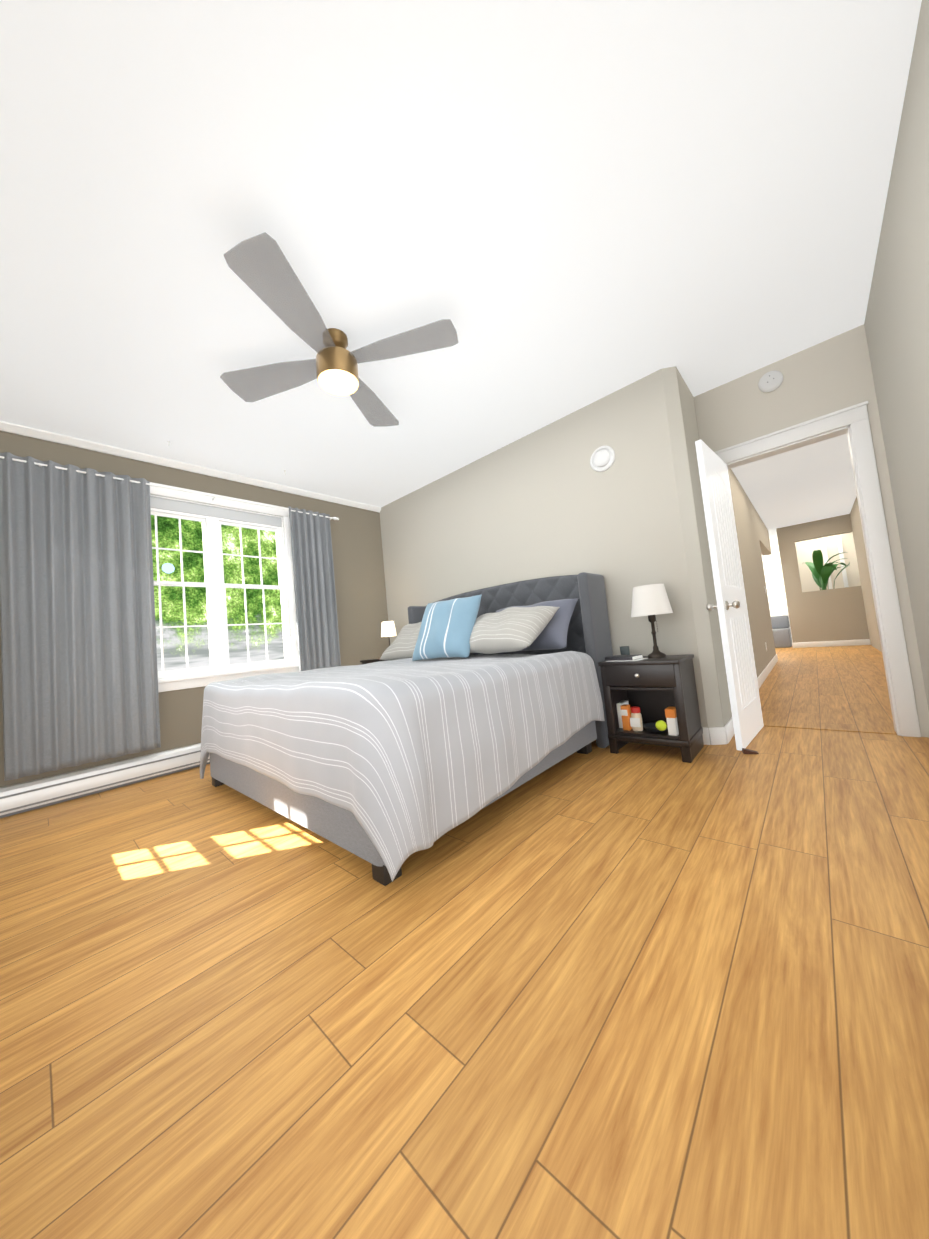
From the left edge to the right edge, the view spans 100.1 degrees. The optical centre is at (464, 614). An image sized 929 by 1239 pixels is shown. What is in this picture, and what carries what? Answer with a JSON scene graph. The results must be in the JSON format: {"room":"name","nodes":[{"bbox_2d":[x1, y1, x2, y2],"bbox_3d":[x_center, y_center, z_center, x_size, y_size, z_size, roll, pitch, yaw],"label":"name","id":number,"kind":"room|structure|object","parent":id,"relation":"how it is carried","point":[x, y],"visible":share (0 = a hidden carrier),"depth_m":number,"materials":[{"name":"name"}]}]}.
{"room":"bedroom","nodes":[
{"label":"bedroom","id":0,"kind":"room"},
{"bbox_2d":[0,431,389,787],"bbox_3d":[-2.231,-0.027,3.731,0.150,2.670,3.850,-9,-5,42],"label":"wall","id":1,"kind":"structure","parent":0,"point":[360,587],"depth_m":3.99,"materials":[{"name":"beige paint"}]},
{"bbox_2d":[0,743,209,817],"bbox_3d":[-2.176,1.194,3.419,0.066,0.195,2.920,-9,-5,42],"label":"heater","id":2,"kind":"object","parent":1,"relation":"attached to","point":[32,795],"depth_m":2.82,"materials":[{"name":"white metal"}]},
{"bbox_2d":[0,452,340,780],"bbox_3d":[-2.250,-0.036,3.473,0.110,2.180,2.642,-9,-5,42],"label":"curtains","id":3,"kind":"object","parent":1,"relation":"attached to","point":[79,652],"visible":0.9,"depth_m":2.85,"materials":[{"name":"fabric"}]},
{"bbox_2d":[0,421,380,512],"bbox_3d":[-2.282,-1.337,3.748,0.045,0.055,3.550,-9,-5,42],"label":"crown molding","id":4,"kind":"structure","parent":1,"relation":"attached to","point":[8,427],"depth_m":3.36,"materials":[{"name":"white wood"}]},
{"bbox_2d":[150,482,299,691],"bbox_3d":[-2.293,-0.251,3.600,0.133,1.770,1.480,-9,-5,42],"label":"window","id":5,"kind":"structure","parent":1,"relation":"in","point":[213,518],"depth_m":3.62,"materials":[{"name":"white wood"}]},
{"bbox_2d":[0,0,921,535],"bbox_3d":[3.048,-1.779,5.975,5.350,0.100,14.300,-9,-5,42],"label":"ceiling","id":6,"kind":"structure","parent":0,"point":[554,210],"depth_m":1.63,"materials":[{"name":"paint"}]},
{"bbox_2d":[220,232,457,426],"bbox_3d":[-0.735,-1.457,2.241,1.130,0.295,1.130,-3,-4,-33],"label":"ceiling fan","id":7,"kind":"object","parent":6,"relation":"hanging from","point":[259,265],"visible":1,"depth_m":2.13,"materials":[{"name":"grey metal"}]},
{"bbox_2d":[0,645,928,1238],"bbox_3d":[3.308,0.973,5.802,5.350,0.100,14.300,-9,-5,42],"label":"floor","id":8,"kind":"structure","parent":0,"point":[640,991],"depth_m":0.93,"materials":[{"name":"brown wood"}]},
{"bbox_2d":[360,658,387,664],"bbox_3d":[-0.880,0.870,4.547,0.440,0.735,0.440,-9,-5,42],"label":"nightstand","id":9,"kind":"object","parent":8,"relation":"on","point":[369,661],"visible":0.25,"depth_m":4.45,"materials":[{"name":"brown wood"}]},
{"bbox_2d":[381,621,395,645],"bbox_3d":[-0.884,0.289,4.564,0.176,0.422,0.176,-9,-5,42],"label":"lamp","id":10,"kind":"object","parent":9,"relation":"on","point":[388,629],"visible":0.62,"depth_m":4.51,"materials":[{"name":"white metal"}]},
{"bbox_2d":[200,572,612,885],"bbox_3d":[-0.397,0.419,2.931,2.311,1.340,2.264,-9,-5,42],"label":"bed","id":11,"kind":"object","parent":8,"relation":"on","point":[454,711],"visible":1,"depth_m":1.90,"materials":[{"name":"fabric"}]},
{"bbox_2d":[411,594,482,661],"bbox_3d":[-0.146,0.107,3.143,0.594,0.485,0.373,-9,-5,42],"label":"pillow","id":12,"kind":"object","parent":11,"relation":"on","point":[448,628],"depth_m":3.04,"materials":[{"name":"blue fabric"}]},
{"bbox_2d":[479,598,578,653],"bbox_3d":[0.502,0.097,3.127,0.800,0.378,0.339,-9,-5,42],"label":"pillow","id":13,"kind":"object","parent":11,"relation":"on","point":[559,613],"depth_m":2.87,"materials":[{"name":"beige fabric"}]},
{"bbox_2d":[598,654,703,762],"bbox_3d":[1.266,0.606,2.647,0.509,0.620,0.412,-9,-5,42],"label":"nightstand","id":14,"kind":"object","parent":8,"relation":"on","point":[653,689],"visible":0.88,"depth_m":2.55,"materials":[{"name":"black wood"}]},
{"bbox_2d":[616,700,631,730],"bbox_3d":[1.137,0.704,2.737,0.093,0.170,0.182,-9,-5,42],"label":"boxes","id":15,"kind":"object","parent":14,"relation":"in","point":[623,711],"visible":0.92,"depth_m":2.67,"materials":[{"name":"orange cardboard"}]},
{"bbox_2d":[620,646,629,654],"bbox_3d":[1.174,0.272,2.844,0.066,0.085,0.066,-9,-5,42],"label":"cup","id":16,"kind":"object","parent":14,"relation":"on","point":[624,650],"visible":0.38,"depth_m":2.82,"materials":[{"name":"clear glass"}]},
{"bbox_2d":[605,654,647,661],"bbox_3d":[1.110,0.295,2.679,0.160,0.030,0.230,-2,-5,-40],"label":"book","id":17,"kind":"object","parent":14,"relation":"on","point":[625,658],"visible":1,"depth_m":2.63,"materials":[{"name":"grey paper"}]},
{"bbox_2d":[630,706,642,730],"bbox_3d":[1.163,0.702,2.633,0.068,0.155,0.070,-9,-5,42],"label":"jar","id":18,"kind":"object","parent":14,"relation":"in","point":[636,723],"visible":1,"depth_m":2.61,"materials":[{"name":"beige plastic"}]},
{"bbox_2d":[631,584,672,657],"bbox_3d":[1.300,0.044,2.692,0.264,0.495,0.264,-9,-5,42],"label":"lamp","id":19,"kind":"object","parent":14,"relation":"on","point":[651,601],"visible":1,"depth_m":2.62,"materials":[{"name":"white fabric"}]},
{"bbox_2d":[643,720,667,731],"bbox_3d":[1.265,0.725,2.569,0.160,0.083,0.163,-9,-5,42],"label":"bowl","id":20,"kind":"object","parent":14,"relation":"in","point":[659,726],"visible":0.98,"depth_m":2.50,"materials":[{"name":"grey ceramic"}]},
{"bbox_2d":[665,707,678,735],"bbox_3d":[1.323,0.673,2.470,0.054,0.162,0.094,-9,-5,42],"label":"bottle","id":21,"kind":"object","parent":14,"relation":"in","point":[671,718],"visible":0.9,"depth_m":2.44,"materials":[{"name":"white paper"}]},
{"bbox_2d":[742,748,758,753],"bbox_3d":[1.768,0.842,2.408,0.075,0.028,0.040,-7,-4,22],"label":"door stop","id":22,"kind":"object","parent":8,"relation":"on","point":[746,751],"visible":1,"depth_m":2.40,"materials":[{"name":"brown"}]},
{"bbox_2d":[771,615,791,647],"bbox_3d":[7.136,0.420,9.329,1.030,0.720,0.680,-9,-5,42],"label":"sofa","id":23,"kind":"object","parent":8,"relation":"on","point":[781,632],"visible":0.29,"depth_m":8.90,"materials":[{"name":"grey fabric"}]},
{"bbox_2d":[764,724,896,734],"bbox_3d":[2.525,0.802,2.745,0.730,0.006,0.050,-9,-5,42],"label":"threshold","id":24,"kind":"object","parent":8,"relation":"on","point":[838,729],"visible":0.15,"depth_m":2.71,"materials":[{"name":"brown wood"}]},
{"bbox_2d":[380,366,723,744],"bbox_3d":[0.494,-0.258,4.155,3.660,2.670,0.730,-9,-5,42],"label":"wall","id":25,"kind":"structure","parent":0,"point":[546,501],"depth_m":3.19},
{"bbox_2d":[590,446,614,471],"bbox_3d":[1.088,-1.242,3.086,0.200,0.200,0.034,-9,-5,42],"label":"air vent","id":26,"kind":"object","parent":25,"relation":"attached to","point":[602,459],"visible":1,"depth_m":3.07,"materials":[{"name":"white plastic"}]},
{"bbox_2d":[702,639,870,744],"bbox_3d":[3.892,0.833,6.173,4.150,0.115,8.264,-9,-5,42],"label":"baseboard","id":27,"kind":"structure","parent":25,"relation":"attached to","point":[721,735],"depth_m":4.66,"materials":[{"name":"white wood"}]},
{"bbox_2d":[728,469,775,676],"bbox_3d":[4.473,-0.517,6.021,0.150,2.670,7.370,-9,-5,42],"label":"wall","id":28,"kind":"structure","parent":0,"point":[752,534],"depth_m":5.41,"materials":[{"name":"beige paint"}]},
{"bbox_2d":[762,535,792,641],"bbox_3d":[7.285,-0.550,9.725,1.200,2.670,0.100,-9,-5,42],"label":"wall","id":29,"kind":"structure","parent":0,"point":[775,587],"depth_m":9.42,"materials":[{"name":"white paint"}]},
{"bbox_2d":[675,324,928,736],"bbox_3d":[2.488,-0.556,2.397,1.690,2.670,0.672,-9,-5,42],"label":"wall","id":30,"kind":"structure","parent":0,"point":[831,375],"depth_m":2.74,"materials":[{"name":"beige paint"}]},
{"bbox_2d":[695,439,763,750],"bbox_3d":[1.877,-0.157,2.770,0.187,2.022,0.701,-9,-5,42],"label":"door","id":31,"kind":"structure","parent":30,"relation":"in","point":[741,674],"depth_m":2.64,"materials":[{"name":"white wood"}]},
{"bbox_2d":[758,371,782,391],"bbox_3d":[2.244,-1.718,2.855,0.144,0.144,0.038,-9,-5,42],"label":"smoke detector","id":32,"kind":"object","parent":30,"relation":"attached to","point":[770,381],"visible":1,"depth_m":2.84,"materials":[{"name":"white plastic"}]},
{"bbox_2d":[714,401,920,736],"bbox_3d":[2.432,-0.268,2.820,0.920,2.160,0.164,-9,-5,42],"label":"door frame","id":33,"kind":"structure","parent":30,"relation":"attached to","point":[882,580],"depth_m":2.53,"materials":[{"name":"white wood"}]},
{"bbox_2d":[776,514,867,642],"bbox_3d":[7.579,-0.669,8.283,1.180,2.670,0.150,-9,-5,42],"label":"wall","id":34,"kind":"structure","parent":0,"point":[845,613],"depth_m":8.26,"materials":[{"name":"beige paint"}]},
{"bbox_2d":[805,550,849,589],"bbox_3d":[8.164,-0.398,8.684,0.750,2.071,1.080,-9,-5,42],"label":"plant","id":35,"kind":"object","parent":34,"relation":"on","point":[821,573],"visible":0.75,"depth_m":8.51,"materials":[{"name":"green plant"}]},
{"bbox_2d":[795,531,860,591],"bbox_3d":[8.632,-0.713,9.158,1.580,2.670,0.140,-9,-5,42],"label":"wall","id":36,"kind":"structure","parent":0,"point":[830,547],"depth_m":9.11,"materials":[{"name":"white"}]},
{"bbox_2d":[848,496,881,651],"bbox_3d":[5.608,-0.682,5.099,0.150,2.670,7.520,-9,-5,42],"label":"wall","id":37,"kind":"structure","parent":0,"point":[866,595],"depth_m":7.14,"materials":[{"name":"beige paint"}]},
{"bbox_2d":[864,0,928,709],"bbox_3d":[1.405,-0.550,0.864,0.150,2.670,4.160,-9,-5,42],"label":"wall","id":38,"kind":"structure","parent":0,"point":[896,323],"depth_m":1.82,"materials":[{"name":"beige paint"}]},
{"label":"outside","id":39,"kind":"structure","parent":0,"visible":0},
{"bbox_2d":[151,515,283,671],"bbox_3d":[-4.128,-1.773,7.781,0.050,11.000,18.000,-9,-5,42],"label":"window glass","id":40,"kind":"object","parent":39,"point":[174,647],"depth_m":6.98,"materials":[{"name":"clear glass"}]}
]}

